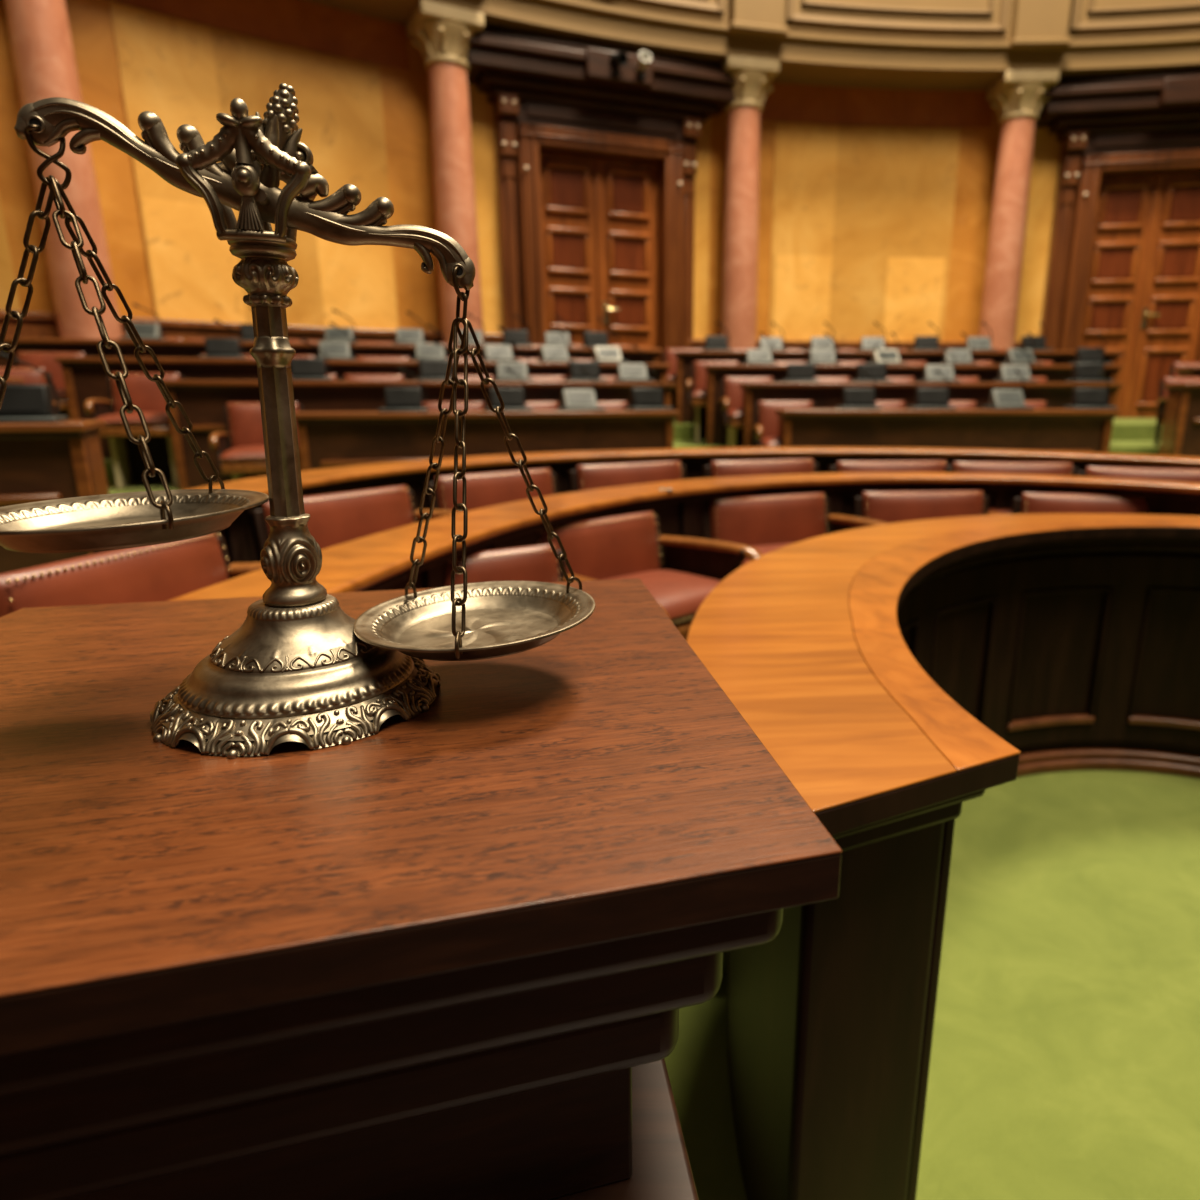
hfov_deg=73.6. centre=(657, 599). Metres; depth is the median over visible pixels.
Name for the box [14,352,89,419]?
armchair
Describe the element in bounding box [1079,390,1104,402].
grille
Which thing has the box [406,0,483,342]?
column
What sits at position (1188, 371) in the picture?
desk
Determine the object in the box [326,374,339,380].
armchair
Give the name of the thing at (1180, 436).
desk
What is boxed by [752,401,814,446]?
armchair
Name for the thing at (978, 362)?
armchair
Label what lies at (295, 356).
armchair
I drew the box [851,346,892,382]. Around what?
console
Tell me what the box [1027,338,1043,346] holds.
grille
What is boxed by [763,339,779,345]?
grille
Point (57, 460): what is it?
desk
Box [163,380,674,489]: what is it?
desk
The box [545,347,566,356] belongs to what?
grille
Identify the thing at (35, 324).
dado
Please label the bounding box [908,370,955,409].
console
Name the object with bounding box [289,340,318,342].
armchair
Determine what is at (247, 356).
armchair
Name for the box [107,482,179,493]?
floor
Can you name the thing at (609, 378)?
armchair
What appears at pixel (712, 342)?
grille
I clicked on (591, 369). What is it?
grille
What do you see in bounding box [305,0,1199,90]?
entablature
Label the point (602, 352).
grille
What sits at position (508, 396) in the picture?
grille
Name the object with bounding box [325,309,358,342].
console
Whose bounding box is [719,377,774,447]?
armchair
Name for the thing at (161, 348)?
desk
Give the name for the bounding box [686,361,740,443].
armchair
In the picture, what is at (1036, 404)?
armchair
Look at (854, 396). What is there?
grille
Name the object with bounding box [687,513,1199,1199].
curved desk
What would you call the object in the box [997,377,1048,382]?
armchair
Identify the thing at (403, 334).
grille
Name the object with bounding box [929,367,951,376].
grille
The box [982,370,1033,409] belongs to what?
console
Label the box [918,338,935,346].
grille
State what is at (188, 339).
armchair
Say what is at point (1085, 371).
grille
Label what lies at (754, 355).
grille
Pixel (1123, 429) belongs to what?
floor
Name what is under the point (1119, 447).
floor
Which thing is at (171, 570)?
armchair
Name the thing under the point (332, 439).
desk
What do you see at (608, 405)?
armchair
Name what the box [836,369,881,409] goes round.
console
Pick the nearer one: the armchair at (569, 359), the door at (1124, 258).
the armchair at (569, 359)
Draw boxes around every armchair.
[0,367,60,415]
[0,533,261,616]
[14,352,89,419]
[84,373,184,488]
[164,338,181,339]
[187,338,204,340]
[198,354,253,358]
[209,402,302,480]
[247,485,463,561]
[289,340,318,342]
[293,355,314,357]
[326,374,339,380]
[341,374,406,380]
[356,341,392,343]
[356,356,411,360]
[422,402,486,410]
[426,468,557,510]
[445,357,478,360]
[445,544,669,617]
[457,375,493,380]
[514,358,539,361]
[527,401,560,409]
[528,375,564,381]
[538,511,761,640]
[565,376,617,381]
[568,461,685,492]
[569,359,593,360]
[598,401,629,409]
[663,348,704,419]
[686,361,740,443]
[703,459,818,477]
[703,493,888,566]
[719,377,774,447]
[729,348,758,350]
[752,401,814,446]
[773,361,806,364]
[782,348,807,350]
[814,377,851,382]
[828,461,950,472]
[834,348,856,350]
[836,361,864,364]
[853,491,1007,523]
[876,401,907,408]
[884,348,907,350]
[886,377,916,382]
[900,361,927,364]
[944,462,1077,514]
[949,401,978,408]
[955,377,980,382]
[972,361,994,364]
[987,401,1048,408]
[991,348,1005,350]
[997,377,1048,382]
[1011,493,1148,513]
[1035,361,1054,364]
[1076,467,1199,482]
[1154,377,1199,445]
[1169,362,1199,376]
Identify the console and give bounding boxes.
[0,352,67,422]
[119,303,167,339]
[199,319,246,358]
[239,306,253,341]
[291,338,332,380]
[314,322,355,359]
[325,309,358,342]
[379,366,428,411]
[393,311,426,343]
[411,324,448,360]
[414,340,458,380]
[457,313,485,345]
[483,326,519,361]
[484,367,532,411]
[492,342,533,381]
[500,314,532,346]
[535,327,575,361]
[545,315,574,346]
[556,368,604,410]
[564,343,606,381]
[579,317,614,347]
[594,329,627,362]
[613,344,653,381]
[623,368,672,410]
[701,322,731,350]
[742,332,776,364]
[759,322,786,350]
[782,346,819,382]
[807,322,838,350]
[808,332,840,364]
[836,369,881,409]
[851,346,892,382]
[857,322,885,350]
[872,332,906,364]
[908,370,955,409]
[909,322,942,350]
[918,347,960,382]
[939,332,977,364]
[965,322,996,350]
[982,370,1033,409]
[993,346,1037,382]
[1000,332,1042,364]
[1020,322,1052,350]
[1064,370,1116,409]
[1065,346,1113,382]
[1069,332,1111,364]
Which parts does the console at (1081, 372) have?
plate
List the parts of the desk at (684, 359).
panel, under moulding, panel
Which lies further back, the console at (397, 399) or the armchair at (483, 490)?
the console at (397, 399)
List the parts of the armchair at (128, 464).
armrest, panel, seat, seat rail, backrest, frame, panel, panel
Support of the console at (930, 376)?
on the desk at (823, 395)
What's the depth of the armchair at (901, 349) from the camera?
8.44 m
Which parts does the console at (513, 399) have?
plate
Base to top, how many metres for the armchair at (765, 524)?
0.659 m
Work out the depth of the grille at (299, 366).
5.42 m
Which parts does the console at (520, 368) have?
plate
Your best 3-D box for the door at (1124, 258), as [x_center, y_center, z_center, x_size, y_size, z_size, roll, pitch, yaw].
[5.764,-3.942,9.289,2.960,3.680,0.720,3,15,10]
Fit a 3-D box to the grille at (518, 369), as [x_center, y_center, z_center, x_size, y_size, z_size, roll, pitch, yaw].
[-1.064,-1.681,5.839,0.170,0.076,0.058,-3,15,-12]
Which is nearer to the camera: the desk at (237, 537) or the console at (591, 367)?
the desk at (237, 537)
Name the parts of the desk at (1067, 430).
panel, under moulding, panel rail, panel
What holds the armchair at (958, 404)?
on the floor
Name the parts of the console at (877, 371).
plate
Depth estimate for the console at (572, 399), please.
5.32 m
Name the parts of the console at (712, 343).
plate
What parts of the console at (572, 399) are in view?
plate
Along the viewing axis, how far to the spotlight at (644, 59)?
7.94 m
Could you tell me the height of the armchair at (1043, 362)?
0.756 m
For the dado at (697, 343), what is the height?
0.980 m
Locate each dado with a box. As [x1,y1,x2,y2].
[0,310,503,343]
[689,339,1046,350]
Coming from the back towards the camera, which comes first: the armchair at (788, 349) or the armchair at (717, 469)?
the armchair at (788, 349)
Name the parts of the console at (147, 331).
plate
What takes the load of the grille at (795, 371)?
attached to the console at (801, 372)
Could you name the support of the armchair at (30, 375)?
on the floor
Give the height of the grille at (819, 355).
0.076 m
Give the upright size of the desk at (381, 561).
0.710 m
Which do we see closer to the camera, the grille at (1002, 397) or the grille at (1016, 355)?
the grille at (1002, 397)
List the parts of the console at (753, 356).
plate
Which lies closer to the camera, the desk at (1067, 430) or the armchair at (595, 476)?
the armchair at (595, 476)
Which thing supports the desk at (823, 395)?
on the floor
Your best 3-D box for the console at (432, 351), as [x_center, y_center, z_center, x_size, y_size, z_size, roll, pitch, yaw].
[-1.796,-2.017,6.289,0.290,0.275,0.210,-4,15,-17]
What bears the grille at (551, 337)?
attached to the console at (551, 338)
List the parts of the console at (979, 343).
plate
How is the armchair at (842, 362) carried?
on the floor at (1119, 447)
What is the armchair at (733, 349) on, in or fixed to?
on the floor at (1123, 429)
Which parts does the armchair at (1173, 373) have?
frame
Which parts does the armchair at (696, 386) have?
armrest, panel, seat rail, seat, panel, backrest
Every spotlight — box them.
[610,51,627,76]
[636,51,651,80]
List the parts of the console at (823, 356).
plate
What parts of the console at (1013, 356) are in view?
plate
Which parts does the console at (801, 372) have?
plate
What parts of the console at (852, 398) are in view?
plate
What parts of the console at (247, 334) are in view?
plate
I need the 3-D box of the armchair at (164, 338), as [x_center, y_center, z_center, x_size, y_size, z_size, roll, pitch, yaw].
[-4.200,-1.799,6.642,0.545,0.756,0.573,-4,15,-15]
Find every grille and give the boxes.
[0,388,41,410]
[130,325,154,334]
[208,340,234,352]
[244,326,253,336]
[293,360,320,373]
[322,344,346,353]
[327,329,348,337]
[388,390,417,404]
[399,330,419,339]
[418,345,441,354]
[423,362,447,374]
[460,332,479,340]
[488,346,509,355]
[494,390,520,403]
[500,364,523,374]
[506,332,525,341]
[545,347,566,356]
[548,334,566,341]
[567,392,593,403]
[574,364,596,375]
[587,333,605,343]
[598,348,618,357]
[622,366,644,375]
[636,390,660,403]
[708,338,724,346]
[750,351,769,359]
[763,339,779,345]
[790,366,811,376]
[813,351,832,359]
[814,339,831,345]
[848,390,871,402]
[862,366,882,376]
[864,339,881,346]
[878,351,897,359]
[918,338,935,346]
[921,390,945,402]
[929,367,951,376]
[949,351,968,359]
[970,339,988,345]
[997,392,1021,402]
[1005,367,1027,376]
[1012,351,1032,359]
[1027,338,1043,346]
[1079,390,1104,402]
[1080,366,1101,376]
[1082,350,1101,359]
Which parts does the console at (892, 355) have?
plate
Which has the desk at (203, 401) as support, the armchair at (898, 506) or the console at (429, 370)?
the console at (429, 370)
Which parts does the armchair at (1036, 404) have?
backrest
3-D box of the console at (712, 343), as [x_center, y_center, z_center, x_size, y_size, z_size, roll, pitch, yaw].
[0.583,-2.611,7.944,0.290,0.275,0.210,-1,15,-2]
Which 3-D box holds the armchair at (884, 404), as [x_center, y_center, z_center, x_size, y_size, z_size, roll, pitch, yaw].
[1.714,-1.130,6.112,0.545,0.756,0.573,0,15,1]
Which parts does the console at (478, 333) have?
plate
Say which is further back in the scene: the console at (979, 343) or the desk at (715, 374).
the console at (979, 343)
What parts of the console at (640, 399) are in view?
plate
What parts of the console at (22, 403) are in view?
plate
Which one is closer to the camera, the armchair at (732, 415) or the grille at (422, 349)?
the grille at (422, 349)
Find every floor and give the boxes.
[103,441,1160,483]
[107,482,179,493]
[664,770,1199,1199]
[674,418,1162,440]
[723,951,727,974]
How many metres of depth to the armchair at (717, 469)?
3.59 m
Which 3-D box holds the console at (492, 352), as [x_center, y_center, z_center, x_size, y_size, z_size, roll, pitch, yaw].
[-1.286,-2.059,6.449,0.290,0.275,0.210,-6,16,-23]
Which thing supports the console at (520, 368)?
on the desk at (203, 401)
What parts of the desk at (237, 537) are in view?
under moulding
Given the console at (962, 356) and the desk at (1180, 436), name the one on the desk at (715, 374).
the console at (962, 356)
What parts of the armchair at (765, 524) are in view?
seat, frame, backrest, nail trim, armrest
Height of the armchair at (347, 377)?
0.756 m
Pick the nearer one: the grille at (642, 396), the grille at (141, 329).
the grille at (642, 396)
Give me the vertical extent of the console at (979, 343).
0.275 m
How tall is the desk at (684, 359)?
0.700 m
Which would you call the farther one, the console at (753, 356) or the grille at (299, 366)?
the console at (753, 356)
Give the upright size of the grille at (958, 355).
0.076 m
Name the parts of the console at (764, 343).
plate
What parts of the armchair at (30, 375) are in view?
backrest, frame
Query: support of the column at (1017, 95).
on the floor at (1123, 429)
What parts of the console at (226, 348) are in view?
plate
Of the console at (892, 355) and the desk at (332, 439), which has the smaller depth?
the desk at (332, 439)
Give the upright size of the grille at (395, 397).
0.089 m
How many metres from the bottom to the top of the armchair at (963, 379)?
0.756 m
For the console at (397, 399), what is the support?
on the desk at (332, 439)
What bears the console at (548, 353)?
on the desk at (85, 378)
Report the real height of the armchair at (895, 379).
0.756 m
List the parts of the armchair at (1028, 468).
seat, frame, backrest, nail trim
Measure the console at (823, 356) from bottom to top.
0.275 m
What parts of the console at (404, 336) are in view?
plate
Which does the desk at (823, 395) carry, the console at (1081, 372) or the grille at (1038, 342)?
the console at (1081, 372)
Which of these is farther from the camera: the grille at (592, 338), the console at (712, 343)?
the console at (712, 343)
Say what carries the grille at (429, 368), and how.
attached to the console at (429, 370)
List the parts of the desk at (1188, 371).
panel, under moulding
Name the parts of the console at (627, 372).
plate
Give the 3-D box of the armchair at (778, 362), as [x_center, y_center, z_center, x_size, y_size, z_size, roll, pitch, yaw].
[1.186,-1.849,7.476,0.545,0.756,0.573,1,15,4]
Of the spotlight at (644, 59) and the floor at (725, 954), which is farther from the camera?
the spotlight at (644, 59)
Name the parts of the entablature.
frieze frame, frieze frame, frieze frame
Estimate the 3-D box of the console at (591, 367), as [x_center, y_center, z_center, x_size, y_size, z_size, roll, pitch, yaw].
[-0.548,-1.776,5.996,0.290,0.275,0.210,-5,15,-17]
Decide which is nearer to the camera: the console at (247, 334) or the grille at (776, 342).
the console at (247, 334)
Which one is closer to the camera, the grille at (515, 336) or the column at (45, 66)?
the column at (45, 66)
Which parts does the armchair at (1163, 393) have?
frame, armrest, backrest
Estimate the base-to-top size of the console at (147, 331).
0.275 m
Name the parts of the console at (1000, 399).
plate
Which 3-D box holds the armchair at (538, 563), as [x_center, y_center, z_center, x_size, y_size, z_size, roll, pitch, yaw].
[-0.348,0.244,1.902,0.603,0.659,0.488,-9,17,-32]
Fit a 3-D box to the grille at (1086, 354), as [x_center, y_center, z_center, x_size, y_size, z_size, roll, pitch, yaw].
[3.861,-2.180,7.114,0.170,0.089,0.026,1,15,3]
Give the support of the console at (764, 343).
on the desk at (684, 359)
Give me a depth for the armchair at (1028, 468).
3.48 m
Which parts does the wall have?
wall panel, wall panel, wall panel, wall panel, wall panel, wall panel, wall panel, wall panel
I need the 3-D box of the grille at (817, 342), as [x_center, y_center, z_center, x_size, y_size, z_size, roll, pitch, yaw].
[1.638,-2.558,7.950,0.170,0.076,0.058,0,15,-1]
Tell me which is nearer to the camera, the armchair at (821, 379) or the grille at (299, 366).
the grille at (299, 366)
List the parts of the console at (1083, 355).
plate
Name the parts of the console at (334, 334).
plate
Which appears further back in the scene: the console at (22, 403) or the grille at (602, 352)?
the grille at (602, 352)
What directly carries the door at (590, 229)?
in the wall
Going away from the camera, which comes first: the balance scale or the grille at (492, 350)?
the balance scale
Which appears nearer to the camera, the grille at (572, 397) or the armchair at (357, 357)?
the grille at (572, 397)
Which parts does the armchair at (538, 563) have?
backrest, nail trim, frame, armrest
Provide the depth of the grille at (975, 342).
7.95 m
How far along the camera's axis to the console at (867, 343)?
7.94 m
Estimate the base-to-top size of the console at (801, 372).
0.275 m
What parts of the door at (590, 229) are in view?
panel, moulding, panel, moulding, panel, moulding, frame, cornice, handle, panel, moulding, panel, panel, moulding, moulding, moulding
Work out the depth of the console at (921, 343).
7.94 m
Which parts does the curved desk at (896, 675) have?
under moulding, panel frame, panel moulding, panel sill, moulding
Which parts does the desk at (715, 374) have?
panel, under moulding, panel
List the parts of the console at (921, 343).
plate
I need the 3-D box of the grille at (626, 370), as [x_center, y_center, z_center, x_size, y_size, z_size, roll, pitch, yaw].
[-0.190,-1.752,6.114,0.170,0.076,0.058,-3,15,-10]
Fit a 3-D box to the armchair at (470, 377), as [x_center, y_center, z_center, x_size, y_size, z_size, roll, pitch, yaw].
[-1.401,-1.329,6.103,0.545,0.756,0.573,-6,16,-21]
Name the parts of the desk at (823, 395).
panel, under moulding, panel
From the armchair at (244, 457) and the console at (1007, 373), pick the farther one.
the console at (1007, 373)
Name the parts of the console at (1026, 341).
plate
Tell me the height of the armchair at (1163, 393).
0.756 m
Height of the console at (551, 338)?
0.275 m
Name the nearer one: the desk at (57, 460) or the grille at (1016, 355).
the desk at (57, 460)
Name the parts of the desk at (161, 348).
under moulding, panel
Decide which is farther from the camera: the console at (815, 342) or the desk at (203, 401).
the console at (815, 342)
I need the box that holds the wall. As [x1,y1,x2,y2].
[0,0,1061,341]
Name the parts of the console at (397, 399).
plate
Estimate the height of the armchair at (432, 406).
0.756 m
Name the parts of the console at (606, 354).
plate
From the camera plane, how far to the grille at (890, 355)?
7.11 m
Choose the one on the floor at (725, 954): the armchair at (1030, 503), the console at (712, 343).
the armchair at (1030, 503)
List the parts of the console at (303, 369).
plate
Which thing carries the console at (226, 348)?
on the desk at (85, 378)
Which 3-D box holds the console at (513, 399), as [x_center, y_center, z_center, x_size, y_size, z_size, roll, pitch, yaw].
[-0.977,-1.365,5.183,0.290,0.275,0.210,-5,15,-19]
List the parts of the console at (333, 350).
plate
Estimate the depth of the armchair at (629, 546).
2.50 m
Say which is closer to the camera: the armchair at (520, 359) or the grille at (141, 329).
the grille at (141, 329)
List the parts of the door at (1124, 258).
panel, moulding, panel, moulding, moulding, cornice, frame, panel, moulding, handle, panel, moulding, panel, moulding, moulding, panel, moulding, panel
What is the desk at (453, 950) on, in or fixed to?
on the floor
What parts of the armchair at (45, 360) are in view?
backrest, frame, seat, seat rail, panel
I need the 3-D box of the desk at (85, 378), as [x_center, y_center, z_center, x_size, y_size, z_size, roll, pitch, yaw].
[-2.063,-1.538,6.383,4.430,0.700,0.440,-5,15,-17]
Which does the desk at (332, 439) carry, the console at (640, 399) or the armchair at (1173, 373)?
the console at (640, 399)
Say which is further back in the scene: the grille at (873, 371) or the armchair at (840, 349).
the armchair at (840, 349)
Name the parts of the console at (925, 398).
plate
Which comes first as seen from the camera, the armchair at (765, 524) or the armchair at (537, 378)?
the armchair at (765, 524)
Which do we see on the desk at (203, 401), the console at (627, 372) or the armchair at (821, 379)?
the console at (627, 372)
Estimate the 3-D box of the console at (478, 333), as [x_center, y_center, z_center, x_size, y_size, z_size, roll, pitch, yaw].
[-1.665,-2.383,7.064,0.290,0.275,0.210,-3,15,-12]
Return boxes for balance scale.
[0,83,594,758]
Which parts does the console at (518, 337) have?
plate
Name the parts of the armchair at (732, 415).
armrest, panel, seat rail, seat, panel, backrest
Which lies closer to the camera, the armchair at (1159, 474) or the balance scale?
the balance scale
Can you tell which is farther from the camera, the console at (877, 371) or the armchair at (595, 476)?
the console at (877, 371)
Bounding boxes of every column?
[4,0,122,338]
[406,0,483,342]
[720,55,779,347]
[978,70,1059,350]
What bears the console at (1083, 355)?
on the desk at (715, 374)
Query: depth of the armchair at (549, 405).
5.75 m
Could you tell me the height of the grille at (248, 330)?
0.089 m
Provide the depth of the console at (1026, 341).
7.94 m
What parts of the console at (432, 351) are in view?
plate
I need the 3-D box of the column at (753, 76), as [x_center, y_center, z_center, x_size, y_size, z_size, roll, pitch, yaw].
[0.936,-3.909,9.077,0.587,3.760,0.587,-4,15,-14]
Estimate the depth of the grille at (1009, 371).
6.43 m
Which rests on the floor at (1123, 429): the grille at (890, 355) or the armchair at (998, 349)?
the armchair at (998, 349)
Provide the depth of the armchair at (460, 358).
6.85 m
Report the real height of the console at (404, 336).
0.275 m
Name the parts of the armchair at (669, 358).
frame, seat, panel, backrest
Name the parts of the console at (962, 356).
plate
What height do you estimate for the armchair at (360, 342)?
0.756 m
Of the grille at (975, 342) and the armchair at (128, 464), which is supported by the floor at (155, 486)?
the armchair at (128, 464)
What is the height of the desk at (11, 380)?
0.700 m
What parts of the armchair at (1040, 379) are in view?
backrest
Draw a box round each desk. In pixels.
[0,337,661,367]
[0,420,108,573]
[0,578,841,1199]
[1,376,23,383]
[54,357,670,458]
[92,447,1199,577]
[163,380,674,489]
[169,472,1199,600]
[296,410,677,470]
[674,351,1121,423]
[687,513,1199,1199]
[704,365,1123,445]
[739,383,1123,448]
[774,409,1119,452]
[1159,383,1199,456]
[1175,366,1199,376]
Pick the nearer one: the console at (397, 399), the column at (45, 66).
the console at (397, 399)
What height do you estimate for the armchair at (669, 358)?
0.756 m
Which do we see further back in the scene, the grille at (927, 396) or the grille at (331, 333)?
the grille at (331, 333)
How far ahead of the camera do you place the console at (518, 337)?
7.18 m
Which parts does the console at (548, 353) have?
plate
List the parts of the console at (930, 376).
plate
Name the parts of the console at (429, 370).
plate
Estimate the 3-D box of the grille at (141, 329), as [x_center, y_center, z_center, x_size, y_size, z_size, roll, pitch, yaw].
[-4.071,-2.135,6.313,0.170,0.076,0.058,-4,15,-16]
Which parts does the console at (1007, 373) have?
plate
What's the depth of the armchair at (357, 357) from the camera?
6.64 m
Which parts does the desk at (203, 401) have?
panel, panel rail, under moulding, panel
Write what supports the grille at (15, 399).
attached to the console at (22, 403)
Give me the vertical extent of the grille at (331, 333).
0.076 m
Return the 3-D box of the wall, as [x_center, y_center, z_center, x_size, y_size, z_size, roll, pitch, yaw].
[1.623,-2.835,6.507,21.931,4.670,6.983,-4,15,-14]
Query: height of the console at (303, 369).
0.275 m
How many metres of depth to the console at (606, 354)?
6.72 m
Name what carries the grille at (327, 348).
attached to the console at (333, 350)
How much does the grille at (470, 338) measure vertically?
0.076 m
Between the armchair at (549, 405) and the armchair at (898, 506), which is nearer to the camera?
the armchair at (898, 506)
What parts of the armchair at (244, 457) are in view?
armrest, panel, panel, seat, seat rail, backrest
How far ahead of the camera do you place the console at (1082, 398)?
5.75 m
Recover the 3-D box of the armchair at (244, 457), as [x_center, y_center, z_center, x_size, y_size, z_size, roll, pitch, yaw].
[-2.489,-0.864,5.083,0.545,0.756,0.573,-5,15,-20]
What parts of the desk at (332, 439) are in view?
panel, panel rail, under moulding, panel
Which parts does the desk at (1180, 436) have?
panel, under moulding, panel, panel rail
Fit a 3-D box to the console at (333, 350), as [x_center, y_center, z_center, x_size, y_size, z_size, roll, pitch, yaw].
[-2.464,-1.963,6.079,0.290,0.275,0.210,-5,15,-19]
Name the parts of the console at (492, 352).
plate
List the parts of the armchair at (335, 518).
backrest, nail trim, armrest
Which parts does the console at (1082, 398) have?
plate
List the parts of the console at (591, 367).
plate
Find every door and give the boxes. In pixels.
[467,28,736,363]
[1035,72,1199,417]
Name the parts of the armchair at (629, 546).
nail trim, backrest, frame, seat, seat rail, armrest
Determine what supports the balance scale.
on the desk at (453, 950)
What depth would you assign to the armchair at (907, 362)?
7.60 m
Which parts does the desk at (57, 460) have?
panel rail, under moulding, panel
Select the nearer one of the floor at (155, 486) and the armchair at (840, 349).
the floor at (155, 486)
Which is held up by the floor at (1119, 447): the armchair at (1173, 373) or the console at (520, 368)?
the armchair at (1173, 373)
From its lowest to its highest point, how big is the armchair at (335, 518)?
0.659 m
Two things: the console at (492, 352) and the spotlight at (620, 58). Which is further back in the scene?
the spotlight at (620, 58)
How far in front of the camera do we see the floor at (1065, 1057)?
1.55 m
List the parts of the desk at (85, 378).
panel, under moulding, panel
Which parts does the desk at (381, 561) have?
under moulding, panel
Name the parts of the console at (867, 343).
plate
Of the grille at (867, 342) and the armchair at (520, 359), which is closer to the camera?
the armchair at (520, 359)
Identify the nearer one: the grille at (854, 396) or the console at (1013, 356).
the grille at (854, 396)
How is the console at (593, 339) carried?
on the desk at (161, 348)
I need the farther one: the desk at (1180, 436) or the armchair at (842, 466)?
the desk at (1180, 436)
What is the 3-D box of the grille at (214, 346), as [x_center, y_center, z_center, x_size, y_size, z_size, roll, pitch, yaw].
[-3.191,-1.853,5.851,0.170,0.089,0.026,-5,15,-19]

